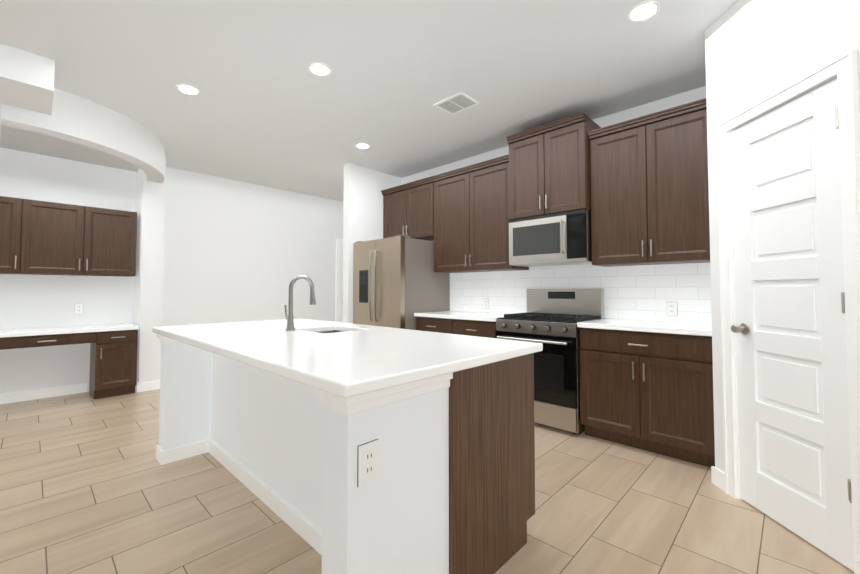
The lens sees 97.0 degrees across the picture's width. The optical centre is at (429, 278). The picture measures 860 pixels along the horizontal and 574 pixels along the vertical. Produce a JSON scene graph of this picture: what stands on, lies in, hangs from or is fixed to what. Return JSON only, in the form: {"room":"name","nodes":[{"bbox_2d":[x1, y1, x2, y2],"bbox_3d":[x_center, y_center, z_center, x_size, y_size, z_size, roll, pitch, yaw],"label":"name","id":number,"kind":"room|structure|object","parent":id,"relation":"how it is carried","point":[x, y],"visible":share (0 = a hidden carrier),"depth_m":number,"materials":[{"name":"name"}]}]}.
{"room":"kitchen","nodes":[
{"label":"kitchen","id":0,"kind":"room"},
{"bbox_2d":[0,103,0,135],"bbox_3d":[-4.268,-0.179,1.591,0.180,2.800,3.260,-2,-3,44],"label":"wall","id":1,"kind":"structure","parent":0,"point":[0,119],"depth_m":2.80,"materials":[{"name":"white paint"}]},
{"bbox_2d":[0,0,60,59],"bbox_3d":[-2.150,-1.602,-0.216,4.430,0.070,3.505,-2,-3,44],"label":"ceiling","id":2,"kind":"structure","parent":0,"point":[30,26],"depth_m":2.24,"materials":[{"name":"white paint"}]},
{"bbox_2d":[0,88,164,182],"bbox_3d":[-3.549,-1.337,3.693,1.700,0.350,1.720,-2,-3,44],"label":"ceiling soffit","id":3,"kind":"structure","parent":0,"point":[73,127],"depth_m":3.52,"materials":[{"name":"white paint"}]},
{"bbox_2d":[133,156,165,392],"bbox_3d":[-3.445,-0.081,4.657,0.465,2.800,0.245,-2,-3,44],"label":"wall","id":4,"kind":"structure","parent":0,"point":[148,279],"depth_m":4.50,"materials":[{"name":"white paint"}]},
{"bbox_2d":[0,147,342,403],"bbox_3d":[-3.263,-0.062,5.260,0.135,2.800,11.000,-2,-3,44],"label":"wall","id":5,"kind":"structure","parent":0,"point":[236,251],"depth_m":5.14,"materials":[{"name":"white paint"}]},
{"bbox_2d":[0,196,136,276],"bbox_3d":[-4.053,-0.419,4.090,0.373,0.760,1.394,-2,-3,44],"label":"upper cabinet","id":6,"kind":"object","parent":5,"relation":"attached to","point":[37,237],"visible":1,"depth_m":4.05,"materials":[{"name":"brown wood"}]},
{"bbox_2d":[74,304,82,313],"bbox_3d":[-4.029,0.350,4.361,0.008,0.119,0.075,-2,-3,44],"label":"outlet","id":7,"kind":"object","parent":5,"relation":"attached to","point":[78,308],"visible":1,"depth_m":4.36,"materials":[{"name":"white plastic"}]},
{"bbox_2d":[336,238,342,322],"bbox_3d":[-1.328,0.344,7.148,0.069,2.110,0.980,-2,-3,44],"label":"hall door","id":8,"kind":"structure","parent":5,"relation":"in","point":[339,280],"depth_m":6.86,"materials":[{"name":"white paint"}]},
{"bbox_2d":[343,163,400,323],"bbox_3d":[-0.733,-0.063,5.227,0.150,2.800,1.035,-2,-3,44],"label":"wall","id":9,"kind":"structure","parent":0,"point":[363,205],"depth_m":4.96,"materials":[{"name":"white paint"}]},
{"bbox_2d":[54,0,738,201],"bbox_3d":[-0.692,-1.589,2.855,11.000,0.100,11.000,-2,-3,44],"label":"ceiling","id":10,"kind":"structure","parent":0,"point":[265,107],"depth_m":2.84,"materials":[{"name":"white paint"}]},
{"bbox_2d":[0,43,54,114],"bbox_3d":[-3.941,-1.443,1.488,0.520,0.280,3.505,-2,-3,44],"label":"ceiling beam","id":11,"kind":"structure","parent":10,"relation":"attached to","point":[27,80],"depth_m":2.53,"materials":[{"name":"white paint"}]},
{"bbox_2d":[176,83,200,94],"bbox_3d":[-1.957,-1.528,3.078,0.170,0.008,0.170,-2,-3,44],"label":"recessed light","id":12,"kind":"object","parent":10,"relation":"in","point":[187,89],"visible":1,"depth_m":3.07,"materials":[{"name":"white paint"}]},
{"bbox_2d":[308,62,331,75],"bbox_3d":[-0.811,-1.537,2.801,0.170,0.008,0.170,-2,-3,44],"label":"recessed light","id":13,"kind":"object","parent":10,"relation":"in","point":[318,69],"visible":1,"depth_m":2.79,"materials":[{"name":"white paint"}]},
{"bbox_2d":[355,143,370,148],"bbox_3d":[-0.754,-1.490,4.280,0.170,0.008,0.170,-2,-3,44],"label":"recessed light","id":14,"kind":"object","parent":10,"relation":"in","point":[362,145],"visible":1,"depth_m":4.26,"materials":[{"name":"white paint"}]},
{"bbox_2d":[434,92,478,114],"bbox_3d":[0.230,-1.518,3.313,0.310,0.012,0.250,-2,-3,44],"label":"ceiling vent","id":15,"kind":"object","parent":10,"relation":"in","point":[457,103],"visible":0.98,"depth_m":3.30,"materials":[{"name":"white metal"}]},
{"bbox_2d":[627,0,659,22],"bbox_3d":[1.246,-1.555,2.220,0.170,0.008,0.170,-2,-3,44],"label":"recessed light","id":16,"kind":"object","parent":10,"relation":"in","point":[644,11],"visible":1,"depth_m":2.21,"materials":[{"name":"white paint"}]},
{"bbox_2d":[0,389,853,573],"bbox_3d":[-0.692,1.309,2.763,11.000,0.100,11.000,-2,-3,44],"label":"floor","id":17,"kind":"structure","parent":0,"point":[89,484],"depth_m":2.00,"materials":[{"name":"beige tile"}]},
{"bbox_2d":[0,323,138,398],"bbox_3d":[-3.974,0.913,3.972,0.593,0.770,1.394,-2,-3,44],"label":"desk","id":18,"kind":"object","parent":17,"relation":"on","point":[113,359],"visible":1,"depth_m":4.11,"materials":[{"name":"brown wood"}]},
{"bbox_2d":[156,335,534,573],"bbox_3d":[-0.693,0.806,2.271,2.344,0.875,1.129,-2,-3,44],"label":"kitchen island","id":19,"kind":"object","parent":17,"relation":"on","point":[344,448],"depth_m":1.53,"materials":[{"name":"white paint"}]},
{"bbox_2d":[152,319,542,398],"bbox_3d":[-0.706,0.348,2.269,2.396,0.039,1.133,-2,-3,44],"label":"island countertop","id":20,"kind":"structure","parent":19,"relation":"on","point":[353,361],"depth_m":1.65,"materials":[{"name":"white stone"}]},
{"bbox_2d":[284,275,315,330],"bbox_3d":[-0.862,0.156,2.510,0.107,0.359,0.206,-2,-3,44],"label":"faucet","id":21,"kind":"object","parent":20,"relation":"on","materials":[{"name":"silver metal"}]},
{"bbox_2d":[332,327,339,330],"bbox_3d":[-0.661,0.472,2.531,0.420,0.217,0.350,-2,-3,44],"label":"sink","id":22,"kind":"object","parent":20,"relation":"in","point":[333,328],"depth_m":2.78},
{"bbox_2d":[353,235,449,329],"bbox_3d":[-0.387,0.426,4.799,0.900,1.795,0.898,-2,-3,44],"label":"refrigerator","id":23,"kind":"object","parent":17,"relation":"on","point":[398,282],"visible":0.56,"depth_m":4.46,"materials":[{"name":"silver metal"}]},
{"bbox_2d":[416,317,497,337],"bbox_3d":[0.435,0.866,4.168,1.100,0.875,0.663,-2,-3,44],"label":"base cabinet","id":24,"kind":"object","parent":17,"relation":"on","point":[468,327],"visible":0.23,"depth_m":3.92,"materials":[{"name":"brown wood"}]},
{"bbox_2d":[414,311,506,321],"bbox_3d":[0.441,0.409,4.189,1.110,0.039,0.646,-2,-3,44],"label":"countertop","id":25,"kind":"structure","parent":24,"relation":"on","point":[478,316],"depth_m":4.05,"materials":[{"name":"white stone"}]},
{"bbox_2d":[496,288,603,434],"bbox_3d":[1.090,0.687,3.499,0.756,1.190,0.710,-2,-3,44],"label":"range","id":26,"kind":"object","parent":17,"relation":"on","point":[549,319],"visible":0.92,"depth_m":3.21,"materials":[{"name":"silver metal"}]},
{"bbox_2d":[580,328,714,466],"bbox_3d":[1.713,0.827,2.949,0.875,0.875,0.663,-2,-3,44],"label":"base cabinet","id":27,"kind":"object","parent":17,"relation":"on","point":[650,391],"visible":0.83,"depth_m":2.70,"materials":[{"name":"brown wood"}]},
{"bbox_2d":[577,318,711,335],"bbox_3d":[1.719,0.370,2.970,0.885,0.039,0.646,-2,-3,44],"label":"countertop","id":28,"kind":"structure","parent":27,"relation":"on","point":[690,328],"depth_m":2.81,"materials":[{"name":"white stone"}]},
{"bbox_2d":[401,86,705,322],"bbox_3d":[1.655,-0.115,3.581,5.870,2.800,0.120,-2,-3,44],"label":"wall","id":29,"kind":"structure","parent":0,"point":[693,95],"depth_m":3.49,"materials":[{"name":"white paint"}]},
{"bbox_2d":[381,177,433,240],"bbox_3d":[-0.200,-0.855,5.015,0.950,0.710,0.378,-2,-3,44],"label":"upper cabinet","id":30,"kind":"object","parent":29,"relation":"attached to","point":[408,209],"visible":0.69,"depth_m":4.86,"materials":[{"name":"brown wood"}]},
{"bbox_2d":[432,154,528,272],"bbox_3d":[0.536,-0.658,4.306,1.075,1.150,0.378,-2,-3,44],"label":"upper cabinet","id":31,"kind":"object","parent":29,"relation":"attached to","point":[471,218],"visible":0.77,"depth_m":4.16,"materials":[{"name":"brown wood"}]},
{"bbox_2d":[506,112,600,219],"bbox_3d":[1.183,-0.994,3.651,0.760,0.820,0.448,-2,-3,44],"label":"upper cabinet","id":32,"kind":"object","parent":29,"relation":"attached to","point":[549,169],"visible":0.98,"depth_m":3.47,"materials":[{"name":"brown wood"}]},
{"bbox_2d":[509,209,591,266],"bbox_3d":[1.177,-0.357,3.623,0.760,0.446,0.467,-2,-3,44],"label":"microwave","id":33,"kind":"object","parent":32,"relation":"attached to","point":[560,239],"visible":0.96,"depth_m":3.45,"materials":[{"name":"silver metal"}]},
{"bbox_2d":[450,262,711,322],"bbox_3d":[1.042,-0.102,3.634,2.769,0.944,0.649,-2,-3,44],"label":"tile backsplash","id":34,"kind":"structure","parent":29,"relation":"attached to","point":[642,292],"depth_m":3.46,"materials":[{"name":"white tile"}]},
{"bbox_2d":[483,298,488,308],"bbox_3d":[0.652,0.292,4.423,0.075,0.119,0.008,-2,-3,44],"label":"outlet","id":35,"kind":"object","parent":34,"relation":"attached to","point":[485,303],"visible":1,"depth_m":4.42,"materials":[{"name":"white plastic"}]},
{"bbox_2d":[667,301,677,315],"bbox_3d":[1.998,0.251,3.139,0.075,0.119,0.008,-2,-3,44],"label":"outlet","id":36,"kind":"object","parent":34,"relation":"attached to","point":[672,309],"visible":1,"depth_m":3.14,"materials":[{"name":"white plastic"}]},
{"bbox_2d":[588,98,709,266],"bbox_3d":[1.806,-0.696,3.095,0.875,1.150,0.378,-2,-3,44],"label":"upper cabinet","id":37,"kind":"object","parent":29,"relation":"attached to","point":[649,192],"visible":0.92,"depth_m":2.96,"materials":[{"name":"brown wood"}]},
{"bbox_2d":[705,0,859,573],"bbox_3d":[1.798,-0.182,1.482,0.144,2.800,1.762,0,-2,-1],"label":"wall","id":38,"kind":"structure","parent":0,"point":[763,57],"depth_m":1.97,"materials":[{"name":"white paint"}]},
{"bbox_2d":[731,78,853,570],"bbox_3d":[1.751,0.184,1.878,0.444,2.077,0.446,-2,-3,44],"label":"pantry door","id":39,"kind":"structure","parent":38,"relation":"in","point":[788,328],"depth_m":1.83,"materials":[{"name":"white paint"}]}
]}

